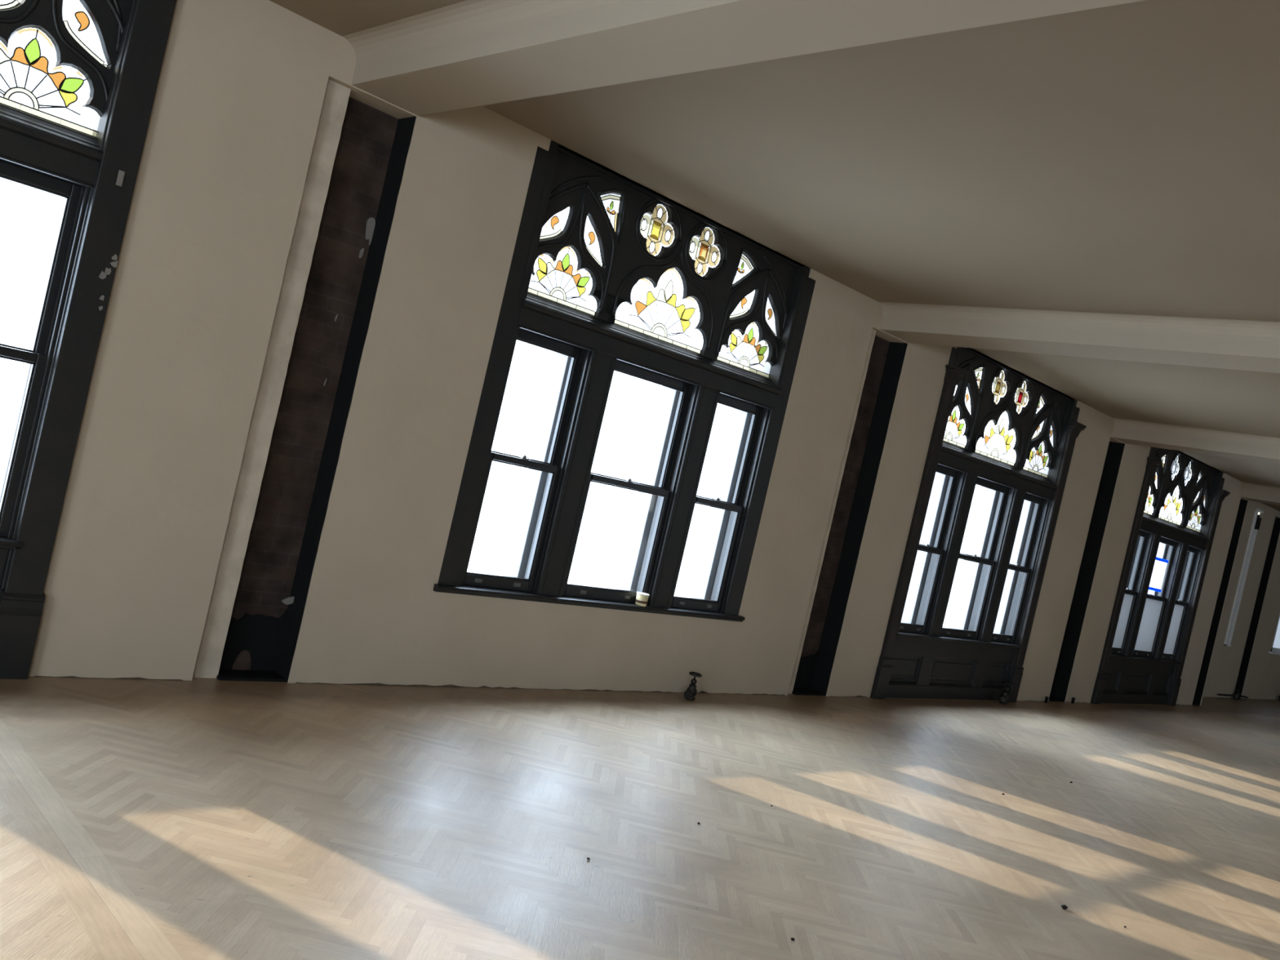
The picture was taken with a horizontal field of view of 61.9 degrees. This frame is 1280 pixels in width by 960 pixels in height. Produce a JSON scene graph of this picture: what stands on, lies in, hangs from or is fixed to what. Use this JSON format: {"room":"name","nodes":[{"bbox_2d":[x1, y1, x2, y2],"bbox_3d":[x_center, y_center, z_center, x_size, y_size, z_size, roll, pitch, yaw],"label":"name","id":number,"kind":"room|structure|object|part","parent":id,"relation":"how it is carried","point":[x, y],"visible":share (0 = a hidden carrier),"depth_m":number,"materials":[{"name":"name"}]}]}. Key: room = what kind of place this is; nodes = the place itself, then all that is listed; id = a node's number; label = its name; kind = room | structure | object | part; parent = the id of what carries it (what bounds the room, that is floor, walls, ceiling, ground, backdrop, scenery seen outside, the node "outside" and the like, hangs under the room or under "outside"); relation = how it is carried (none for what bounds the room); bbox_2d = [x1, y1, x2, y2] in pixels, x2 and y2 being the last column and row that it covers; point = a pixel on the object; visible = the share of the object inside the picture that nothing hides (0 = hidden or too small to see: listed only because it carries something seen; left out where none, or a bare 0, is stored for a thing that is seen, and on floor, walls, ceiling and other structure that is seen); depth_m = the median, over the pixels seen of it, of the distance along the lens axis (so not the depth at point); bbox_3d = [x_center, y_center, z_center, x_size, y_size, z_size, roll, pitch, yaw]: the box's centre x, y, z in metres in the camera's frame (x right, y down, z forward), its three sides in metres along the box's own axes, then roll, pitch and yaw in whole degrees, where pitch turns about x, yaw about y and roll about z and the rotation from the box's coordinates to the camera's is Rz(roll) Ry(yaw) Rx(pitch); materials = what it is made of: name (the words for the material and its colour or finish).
{"room":"empty hall","nodes":[
{"label":"empty hall","id":0,"kind":"room"},
{"bbox_2d":[0,676,1279,959],"bbox_3d":[8.279,3.438,7.271,39.200,0.120,13.400,12,1,-44],"label":"floor","id":1,"kind":"structure","parent":0,"point":[199,818],"depth_m":4.62,"materials":[{"name":"beige wood"}]},
{"bbox_2d":[683,671,702,700],"bbox_3d":[0.366,1.453,7.516,0.094,0.192,0.124,13,1,26],"label":"spray bottle","id":2,"kind":"object","parent":1,"relation":"on","point":[691,692],"visible":1,"depth_m":7.50,"materials":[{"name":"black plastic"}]},
{"bbox_2d":[683,689,693,698],"bbox_3d":[0.343,1.503,7.483,0.059,0.058,0.053,13,1,26],"label":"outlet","id":3,"kind":"object","parent":2,"relation":"attached to","point":[688,694],"depth_m":7.48,"materials":[{"name":"grey metal"}]},
{"bbox_2d":[999,680,1013,704],"bbox_3d":[3.736,2.178,10.918,0.111,0.226,0.146,13,1,29],"label":"radiator valve","id":4,"kind":"object","parent":1,"relation":"on","point":[1004,697],"visible":1,"depth_m":10.90,"materials":[{"name":"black metal"}]},
{"bbox_2d":[999,696,1007,702],"bbox_3d":[3.707,2.237,10.879,0.070,0.068,0.062,13,1,29],"label":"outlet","id":5,"kind":"object","parent":4,"relation":"attached to","point":[1002,699],"depth_m":10.87,"materials":[{"name":"grey metal"}]},
{"bbox_2d":[1044,696,1048,702],"bbox_3d":[4.484,2.424,11.771,0.040,0.068,0.038,12,1,-44],"label":"pipe stub","id":6,"kind":"object","parent":1,"relation":"on","point":[1046,698],"visible":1,"depth_m":11.76,"materials":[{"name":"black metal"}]},
{"bbox_2d":[1061,904,1067,909],"bbox_3d":[1.912,1.924,4.806,0.032,0.018,0.027,13,1,-1],"label":"crumb","id":7,"kind":"object","parent":1,"relation":"on","point":[1064,907],"visible":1,"depth_m":4.80,"materials":[{"name":"black"}]},
{"bbox_2d":[1071,697,1075,703],"bbox_3d":[4.976,2.532,12.258,0.040,0.068,0.038,12,1,-44],"label":"pipe stub","id":8,"kind":"object","parent":1,"relation":"on","point":[1073,698],"visible":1,"depth_m":12.24,"materials":[{"name":"black metal"}]},
{"bbox_2d":[1217,693,1248,697],"bbox_3d":[9.893,3.603,17.786,1.521,0.053,0.028,12,1,-44],"label":"pipe","id":9,"kind":"object","parent":1,"relation":"on","point":[1224,695],"visible":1,"depth_m":17.61,"materials":[{"name":"black metal"}]},
{"bbox_2d":[1233,687,1239,699],"bbox_3d":[9.971,3.558,17.815,0.092,0.206,0.136,13,1,35],"label":"radiator valve","id":10,"kind":"object","parent":1,"relation":"on","point":[1237,695],"visible":1,"depth_m":17.80,"materials":[{"name":"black metal"}]},
{"bbox_2d":[27,0,1279,705],"bbox_3d":[4.482,0.569,11.900,39.000,3.720,0.720,12,1,-44],"label":"wall","id":11,"kind":"structure","parent":0,"point":[242,86],"depth_m":5.67,"materials":[{"name":"paint"}]},
{"bbox_2d":[0,0,176,679],"bbox_3d":[-3.402,-1.129,3.897,3.000,3.600,0.502,12,1,-44],"label":"window","id":12,"kind":"structure","parent":11,"relation":"in","point":[51,142],"depth_m":4.59,"materials":[{"name":"black paint"}]},
{"bbox_2d":[0,0,21,9],"bbox_3d":[-2.606,-1.987,4.315,0.219,0.268,0.007,12,1,-44],"label":"glass pane","id":13,"kind":"object","parent":12,"relation":"attached to","point":[4,4],"depth_m":4.35,"materials":[{"name":"white glass"}]},
{"bbox_3d":[-3.581,0.079,3.809,2.440,0.042,0.220,12,1,-44],"label":"sill","id":14,"kind":"part","parent":12,"relation":"part of","materials":[{"name":"black paint"}]},
{"bbox_3d":[-2.853,-0.191,4.425,0.585,0.803,0.048,12,1,-44],"label":"sash","id":15,"kind":"part","parent":12,"relation":"part of","materials":[{"name":"black paint"}]},
{"bbox_3d":[-2.720,-0.938,4.457,0.585,0.790,0.040,12,1,-44],"label":"sash","id":16,"kind":"part","parent":12,"relation":"part of","materials":[{"name":"black paint"}]},
{"bbox_2d":[0,27,100,137],"bbox_3d":[-2.542,-1.706,4.438,0.629,0.349,0.007,12,1,-44],"label":"glass pane","id":17,"kind":"object","parent":12,"relation":"on","point":[31,83],"depth_m":4.48,"materials":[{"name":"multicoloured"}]},
{"bbox_3d":[-3.087,-2.102,3.796,2.468,0.840,0.026,12,1,-44],"label":"tracery moulding","id":18,"kind":"part","parent":12,"relation":"part of","materials":[{"name":"black paint"}]},
{"bbox_3d":[-3.104,-2.071,3.807,2.426,0.880,0.028,12,1,-44],"label":"tracery panel","id":19,"kind":"part","parent":12,"relation":"part of","materials":[{"name":"black paint"}]},
{"bbox_3d":[-3.364,-0.932,3.815,2.700,3.234,0.176,12,1,-44],"label":"frame","id":20,"kind":"part","parent":12,"relation":"part of","materials":[{"name":"black paint"}]},
{"bbox_2d":[62,0,107,67],"bbox_3d":[-2.362,-1.933,4.556,0.219,0.268,0.007,12,1,-44],"label":"glass pane","id":21,"kind":"object","parent":12,"relation":"attached to","point":[77,21],"depth_m":4.55,"materials":[{"name":"white glass"}]},
{"bbox_2d":[432,141,815,622],"bbox_3d":[-0.016,-0.658,7.181,3.000,3.060,0.500,12,1,-44],"label":"window","id":22,"kind":"structure","parent":11,"relation":"in","point":[653,337],"depth_m":6.96,"materials":[{"name":"black paint"}]},
{"bbox_3d":[-0.789,0.265,6.464,0.585,0.803,0.048,12,1,-44],"label":"sash","id":23,"kind":"part","parent":22,"relation":"part of","materials":[{"name":"glass"}]},
{"bbox_3d":[-0.655,-0.483,6.496,0.585,0.790,0.040,12,1,-44],"label":"sash","id":24,"kind":"part","parent":22,"relation":"part of","materials":[{"name":"black paint"}]},
{"bbox_2d":[539,207,568,239],"bbox_3d":[-0.531,-1.531,6.367,0.218,0.265,0.003,12,1,-44],"label":"glass pane","id":25,"kind":"object","parent":22,"relation":"attached to","point":[555,218],"depth_m":6.38,"materials":[{"name":"white glass"}]},
{"bbox_2d":[527,246,595,315],"bbox_3d":[-0.468,-1.248,6.488,0.629,0.349,0.007,12,1,-44],"label":"glass pane","id":26,"kind":"object","parent":22,"relation":"on","point":[557,281],"depth_m":6.50,"materials":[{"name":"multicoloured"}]},
{"bbox_3d":[-0.256,0.814,7.094,2.744,0.042,0.220,12,1,-44],"label":"sill","id":27,"kind":"part","parent":22,"relation":"part of","materials":[{"name":"black paint"}]},
{"bbox_2d":[584,217,602,266],"bbox_3d":[-0.287,-1.476,6.606,0.219,0.268,0.007,12,1,-44],"label":"glass pane","id":28,"kind":"object","parent":22,"relation":"attached to","point":[592,250],"depth_m":6.59,"materials":[{"name":"white glass"}]},
{"bbox_2d":[600,194,620,233],"bbox_3d":[-0.196,-1.668,6.647,0.201,0.244,0.006,12,1,-44],"label":"glass pane","id":29,"kind":"object","parent":22,"relation":"on","point":[611,202],"depth_m":6.66,"materials":[{"name":"white glass"}]},
{"bbox_3d":[-0.159,0.405,7.087,0.800,0.803,0.048,12,1,-44],"label":"sash","id":30,"kind":"part","parent":22,"relation":"part of","materials":[{"name":"black paint"}]},
{"bbox_3d":[-0.025,-0.343,7.119,0.800,0.790,0.040,12,1,-44],"label":"sash","id":31,"kind":"part","parent":22,"relation":"part of","materials":[{"name":"black paint"}]},
{"bbox_2d":[635,591,649,606],"bbox_3d":[0.013,0.810,7.245,0.090,0.084,0.090,12,1,-44],"label":"paper cup","id":32,"kind":"object","parent":22,"relation":"on","point":[642,598],"visible":1,"depth_m":7.21,"materials":[{"name":"white paper"}]},
{"bbox_2d":[640,204,673,255],"bbox_3d":[0.103,-1.624,6.940,0.340,0.340,0.004,12,1,-44],"label":"glass pane","id":33,"kind":"object","parent":22,"relation":"attached to","point":[656,232],"depth_m":6.95,"materials":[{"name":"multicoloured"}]},
{"bbox_2d":[612,268,702,354],"bbox_3d":[0.172,-1.173,7.105,0.854,0.483,0.007,12,1,-44],"label":"glass pane","id":34,"kind":"object","parent":22,"relation":"on","point":[660,313],"depth_m":7.10,"materials":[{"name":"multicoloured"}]},
{"bbox_3d":[0.221,-1.336,7.092,2.426,0.880,0.028,12,1,-44],"label":"tracery panel","id":35,"kind":"part","parent":22,"relation":"part of","materials":[{"name":"black paint"}]},
{"bbox_3d":[0.238,-1.368,7.082,2.468,0.840,0.026,12,1,-44],"label":"tracery moulding","id":36,"kind":"part","parent":22,"relation":"part of","materials":[{"name":"black paint"}]},
{"bbox_2d":[688,227,719,275],"bbox_3d":[0.431,-1.551,7.264,0.340,0.340,0.004,12,1,-44],"label":"glass pane","id":37,"kind":"object","parent":22,"relation":"attached to","point":[703,253],"depth_m":7.27,"materials":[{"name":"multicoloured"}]},
{"bbox_3d":[0.472,0.544,7.710,0.585,0.803,0.048,12,1,-44],"label":"sash","id":38,"kind":"part","parent":22,"relation":"part of","materials":[{"name":"black paint"}]},
{"bbox_3d":[0.606,-0.204,7.742,0.585,0.790,0.040,12,1,-44],"label":"sash","id":39,"kind":"part","parent":22,"relation":"part of","materials":[{"name":"glass"}]},
{"bbox_2d":[729,290,754,318],"bbox_3d":[0.720,-1.253,7.601,0.219,0.268,0.007,12,1,-44],"label":"glass pane","id":40,"kind":"object","parent":22,"relation":"attached to","point":[741,302],"depth_m":7.60,"materials":[{"name":"white glass"}]},
{"bbox_2d":[733,254,752,283],"bbox_3d":[0.725,-1.468,7.556,0.205,0.249,0.007,12,1,-44],"label":"glass pane","id":41,"kind":"object","parent":22,"relation":"on","point":[744,266],"depth_m":7.55,"materials":[{"name":"white glass"}]},
{"bbox_2d":[716,322,770,377],"bbox_3d":[0.783,-0.971,7.723,0.629,0.349,0.007,12,1,-44],"label":"glass pane","id":42,"kind":"object","parent":22,"relation":"on","point":[743,351],"depth_m":7.72,"materials":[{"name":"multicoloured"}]},
{"bbox_2d":[765,297,777,337],"bbox_3d":[0.964,-1.199,7.841,0.219,0.268,0.007,12,1,-44],"label":"glass pane","id":43,"kind":"object","parent":22,"relation":"attached to","point":[770,322],"depth_m":7.82,"materials":[{"name":"white glass"}]},
{"bbox_2d":[870,346,1086,702],"bbox_3d":[3.265,0.343,10.453,3.000,3.600,0.545,12,1,-44],"label":"window","id":44,"kind":"structure","parent":11,"relation":"in","point":[984,645],"depth_m":10.42,"materials":[{"name":"black paint"}]},
{"bbox_3d":[2.413,1.718,9.774,0.544,0.250,0.020,12,1,-44],"label":"panel","id":45,"kind":"part","parent":44,"relation":"part of","materials":[{"name":"black paint"}]},
{"bbox_3d":[2.537,1.000,9.750,0.585,0.803,0.048,12,1,-44],"label":"sash","id":46,"kind":"part","parent":44,"relation":"part of","materials":[{"name":"black paint"}]},
{"bbox_3d":[2.671,0.252,9.782,0.585,0.790,0.040,12,1,-44],"label":"sash","id":47,"kind":"part","parent":44,"relation":"part of","materials":[{"name":"black paint"}]},
{"bbox_3d":[3.047,1.858,10.400,0.830,0.250,0.020,12,1,-44],"label":"panel","id":48,"kind":"part","parent":44,"relation":"part of","materials":[{"name":"black paint"}]},
{"bbox_2d":[943,405,965,448],"bbox_3d":[2.859,-0.513,9.773,0.621,0.348,0.006,12,1,-44],"label":"glass pane","id":49,"kind":"object","parent":44,"relation":"on","point":[955,427],"depth_m":9.82,"materials":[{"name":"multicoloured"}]},
{"bbox_3d":[3.071,1.548,10.380,2.440,0.042,0.220,12,1,-44],"label":"sill","id":50,"kind":"part","parent":44,"relation":"part of","materials":[{"name":"black paint"}]},
{"bbox_2d":[964,388,970,413],"bbox_3d":[3.038,-0.743,9.893,0.218,0.265,0.003,12,1,-44],"label":"glass pane","id":51,"kind":"object","parent":44,"relation":"attached to","point":[967,401],"depth_m":9.87,"materials":[{"name":"white glass"}]},
{"bbox_3d":[3.168,1.139,10.373,0.800,0.803,0.048,12,1,-44],"label":"sash","id":52,"kind":"part","parent":44,"relation":"part of","materials":[{"name":"black paint"}]},
{"bbox_2d":[974,367,982,390],"bbox_3d":[3.129,-0.937,9.932,0.205,0.249,0.007,12,1,-44],"label":"glass pane","id":53,"kind":"object","parent":44,"relation":"on","point":[978,371],"depth_m":9.96,"materials":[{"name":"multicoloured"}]},
{"bbox_3d":[3.302,0.391,10.405,0.800,0.790,0.040,12,1,-44],"label":"sash","id":54,"kind":"part","parent":44,"relation":"part of","materials":[{"name":"black paint"}]},
{"bbox_2d":[975,411,1015,466],"bbox_3d":[3.499,-0.438,10.391,0.854,0.483,0.007,12,1,-44],"label":"glass pane","id":55,"kind":"object","parent":44,"relation":"on","point":[997,442],"depth_m":10.38,"materials":[{"name":"white glass"}]},
{"bbox_3d":[3.656,1.993,11.002,0.516,0.250,0.020,12,1,-44],"label":"panel","id":56,"kind":"part","parent":44,"relation":"part of","materials":[{"name":"black paint"}]},
{"bbox_2d":[991,370,1006,404],"bbox_3d":[3.429,-0.889,10.226,0.340,0.340,0.004,12,1,-44],"label":"glass pane","id":57,"kind":"object","parent":44,"relation":"attached to","point":[998,386],"depth_m":10.24,"materials":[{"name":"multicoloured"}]},
{"bbox_3d":[3.547,-0.602,10.378,2.426,0.880,0.028,12,1,-44],"label":"tracery panel","id":58,"kind":"part","parent":44,"relation":"part of","materials":[{"name":"black paint"}]},
{"bbox_3d":[3.565,-0.634,10.368,2.468,0.840,0.026,12,1,-44],"label":"tracery moulding","id":59,"kind":"part","parent":44,"relation":"part of","materials":[{"name":"black paint"}]},
{"bbox_3d":[3.799,1.278,10.996,0.585,0.803,0.048,12,1,-44],"label":"sash","id":60,"kind":"part","parent":44,"relation":"part of","materials":[{"name":"clear glass"}]},
{"bbox_2d":[1014,381,1028,413],"bbox_3d":[3.758,-0.817,10.549,0.340,0.340,0.007,12,1,-44],"label":"glass pane","id":61,"kind":"object","parent":44,"relation":"attached to","point":[1021,395],"depth_m":10.57,"materials":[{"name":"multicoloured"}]},
{"bbox_3d":[3.932,0.530,11.028,0.585,0.790,0.040,12,1,-44],"label":"sash","id":62,"kind":"part","parent":44,"relation":"part of","materials":[{"name":"black paint"}]},
{"bbox_2d":[1022,441,1048,477],"bbox_3d":[4.110,-0.236,11.009,0.621,0.348,0.006,12,1,-44],"label":"glass pane","id":63,"kind":"object","parent":44,"relation":"on","point":[1036,462],"depth_m":11.00,"materials":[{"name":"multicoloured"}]},
{"bbox_2d":[1031,422,1043,439],"bbox_3d":[4.046,-0.519,10.887,0.219,0.268,0.007,12,1,-44],"label":"glass pane","id":64,"kind":"object","parent":44,"relation":"attached to","point":[1037,434],"depth_m":10.90,"materials":[{"name":"white glass"}]},
{"bbox_2d":[1035,397,1044,413],"bbox_3d":[4.050,-0.733,10.845,0.202,0.249,0.002,12,1,-44],"label":"glass pane","id":65,"kind":"object","parent":44,"relation":"on","point":[1039,402],"depth_m":10.84,"materials":[{"name":"white glass"}]},
{"bbox_2d":[1049,426,1053,446],"bbox_3d":[4.289,-0.467,11.128,0.218,0.265,0.003,12,1,-44],"label":"glass pane","id":66,"kind":"object","parent":44,"relation":"attached to","point":[1051,430],"depth_m":11.12,"materials":[{"name":"white glass"}]},
{"bbox_2d":[1090,446,1230,706],"bbox_3d":[6.596,1.079,13.744,3.000,3.600,0.545,12,1,-44],"label":"window","id":67,"kind":"structure","parent":11,"relation":"in","point":[1148,637],"depth_m":13.74,"materials":[{"name":"black paint"}]},
{"bbox_3d":[5.744,2.454,13.065,0.544,0.250,0.020,12,1,-44],"label":"panel","id":68,"kind":"part","parent":67,"relation":"part of","materials":[{"name":"black paint"}]},
{"bbox_3d":[5.867,1.719,13.046,0.489,0.697,0.003,12,1,-44],"label":"glass pane","id":69,"kind":"part","parent":67,"relation":"part of","materials":[{"name":"clear glass"}]},
{"bbox_3d":[5.868,1.735,13.041,0.585,0.803,0.048,12,1,-44],"label":"sash","id":70,"kind":"part","parent":67,"relation":"part of","materials":[{"name":"black paint"}]},
{"bbox_3d":[6.002,0.987,13.073,0.585,0.790,0.040,12,1,-44],"label":"sash","id":71,"kind":"part","parent":67,"relation":"part of","materials":[{"name":"black paint"}]},
{"bbox_3d":[6.378,2.594,13.691,0.830,0.250,0.020,12,1,-44],"label":"panel","id":72,"kind":"part","parent":67,"relation":"part of","materials":[{"name":"black paint"}]},
{"bbox_3d":[6.402,2.284,13.671,2.440,0.042,0.220,12,1,-44],"label":"sill","id":73,"kind":"part","parent":67,"relation":"part of","materials":[{"name":"black paint"}]},
{"bbox_2d":[1143,486,1153,515],"bbox_3d":[6.190,0.222,13.065,0.629,0.349,0.007,12,1,-44],"label":"glass pane","id":74,"kind":"object","parent":67,"relation":"on","point":[1148,508],"depth_m":13.16,"materials":[{"name":"white"}]},
{"bbox_3d":[6.497,1.859,13.669,0.704,0.697,0.003,12,1,-44],"label":"glass pane","id":75,"kind":"part","parent":67,"relation":"part of","materials":[{"name":"clear glass"}]},
{"bbox_3d":[6.499,1.875,13.664,0.800,0.803,0.048,12,1,-44],"label":"sash","id":76,"kind":"part","parent":67,"relation":"part of","materials":[{"name":"clear glass"}]},
{"bbox_2d":[1148,556,1168,591],"bbox_3d":[6.616,1.207,13.695,0.660,0.428,0.002,12,1,-44],"label":"paper sheet","id":77,"kind":"object","parent":67,"relation":"attached to","point":[1160,565],"visible":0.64,"depth_m":13.76,"materials":[{"name":"white paper"}]},
{"bbox_3d":[6.633,1.127,13.696,0.800,0.790,0.040,12,1,-44],"label":"sash","id":78,"kind":"part","parent":67,"relation":"part of","materials":[{"name":"black paint"}]},
{"bbox_3d":[6.987,2.728,14.293,0.516,0.250,0.020,12,1,-44],"label":"panel","id":79,"kind":"part","parent":67,"relation":"part of","materials":[{"name":"black paint"}]},
{"bbox_2d":[1161,455,1165,466],"bbox_3d":[6.462,-0.198,13.224,0.201,0.244,0.006,12,1,-44],"label":"glass pane","id":80,"kind":"object","parent":67,"relation":"on","point":[1163,464],"depth_m":13.26,"materials":[{"name":"white glass"}]},
{"bbox_2d":[1158,485,1182,525],"bbox_3d":[6.830,0.297,13.682,0.854,0.483,0.007,12,1,-44],"label":"glass pane","id":81,"kind":"object","parent":67,"relation":"on","point":[1169,508],"depth_m":13.66,"materials":[{"name":"white glass"}]},
{"bbox_3d":[7.128,1.998,14.293,0.489,0.697,0.003,12,1,-44],"label":"glass pane","id":82,"kind":"part","parent":67,"relation":"part of","materials":[{"name":"clear glass"}]},
{"bbox_3d":[7.130,2.014,14.287,0.585,0.803,0.048,12,1,-44],"label":"sash","id":83,"kind":"part","parent":67,"relation":"part of","materials":[{"name":"black paint"}]},
{"bbox_2d":[1170,456,1178,479],"bbox_3d":[6.762,-0.153,13.516,0.340,0.340,0.007,12,1,-44],"label":"glass pane","id":84,"kind":"object","parent":67,"relation":"attached to","point":[1174,464],"depth_m":13.54,"materials":[{"name":"white glass"}]},
{"bbox_3d":[6.879,0.134,13.669,2.426,0.880,0.028,12,1,-44],"label":"tracery panel","id":85,"kind":"part","parent":67,"relation":"part of","materials":[{"name":"black paint"}]},
{"bbox_3d":[6.896,0.102,13.659,2.468,0.840,0.026,12,1,-44],"label":"tracery moulding","id":86,"kind":"part","parent":67,"relation":"part of","materials":[{"name":"black paint"}]},
{"bbox_3d":[7.264,1.266,14.319,0.585,0.790,0.040,12,1,-44],"label":"sash","id":87,"kind":"part","parent":67,"relation":"part of","materials":[{"name":"black paint"}]},
{"bbox_2d":[1183,462,1191,484],"bbox_3d":[7.089,-0.081,13.839,0.340,0.340,0.007,12,1,-44],"label":"glass pane","id":88,"kind":"object","parent":67,"relation":"attached to","point":[1187,468],"depth_m":13.86,"materials":[{"name":"white glass"}]},
{"bbox_2d":[1186,506,1201,532],"bbox_3d":[7.439,0.497,14.302,0.629,0.347,0.002,12,1,-44],"label":"glass pane","id":89,"kind":"object","parent":67,"relation":"on","point":[1193,522],"depth_m":14.29,"materials":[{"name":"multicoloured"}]},
{"bbox_2d":[1223,507,1263,649],"bbox_3d":[9.719,1.605,17.289,0.305,2.330,0.170,12,1,-44],"label":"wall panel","id":90,"kind":"structure","parent":11,"relation":"in","point":[1256,522],"depth_m":17.20,"materials":[{"name":"white paint"}]},
{"bbox_2d":[1268,613,1279,654],"bbox_3d":[11.950,2.136,19.474,1.700,2.165,0.170,12,1,-44],"label":"window","id":91,"kind":"structure","parent":11,"relation":"in","point":[1275,649],"depth_m":19.20,"materials":[{"name":"white paint"}]},
{"bbox_3d":[11.711,3.174,19.484,1.700,0.035,0.170,12,1,-44],"label":"sill","id":92,"kind":"part","parent":91,"relation":"part of","materials":[{"name":"white paint"}]},
{"bbox_3d":[11.928,2.113,19.501,1.340,1.990,0.005,12,1,-44],"label":"glass pane","id":93,"kind":"part","parent":91,"relation":"part of","materials":[{"name":"clear glass"}]},
{"bbox_2d":[269,0,1279,511],"bbox_3d":[9.041,0.128,7.239,39.200,0.200,13.400,12,1,-44],"label":"ceiling","id":94,"kind":"structure","parent":0,"point":[1122,158],"depth_m":5.15,"materials":[{"name":"paint"}]},
{"bbox_2d":[342,0,1146,115],"bbox_3d":[2.954,-1.033,0.920,0.590,0.250,12.500,12,1,-44],"label":"ceiling beam","id":95,"kind":"structure","parent":94,"relation":"attached to","point":[468,53],"depth_m":4.06,"materials":[{"name":"paint"}]},
{"bbox_2d":[879,302,1279,373],"bbox_3d":[6.335,-0.286,4.260,0.650,0.250,12.500,12,1,-44],"label":"ceiling beam","id":96,"kind":"structure","parent":94,"relation":"attached to","point":[1214,343],"depth_m":7.39,"materials":[{"name":"paint"}]},
{"bbox_2d":[1111,417,1279,464],"bbox_3d":[9.648,0.445,7.533,0.600,0.250,12.500,12,1,-44],"label":"ceiling beam","id":97,"kind":"structure","parent":94,"relation":"attached to","point":[1259,448],"depth_m":11.26,"materials":[{"name":"paint"}]},
{"bbox_2d":[1240,481,1279,505],"bbox_3d":[12.885,1.160,10.730,0.570,0.250,12.500,12,1,-44],"label":"ceiling beam","id":98,"kind":"structure","parent":94,"relation":"attached to","point":[1251,491],"depth_m":14.93,"materials":[{"name":"paint"}]}
]}

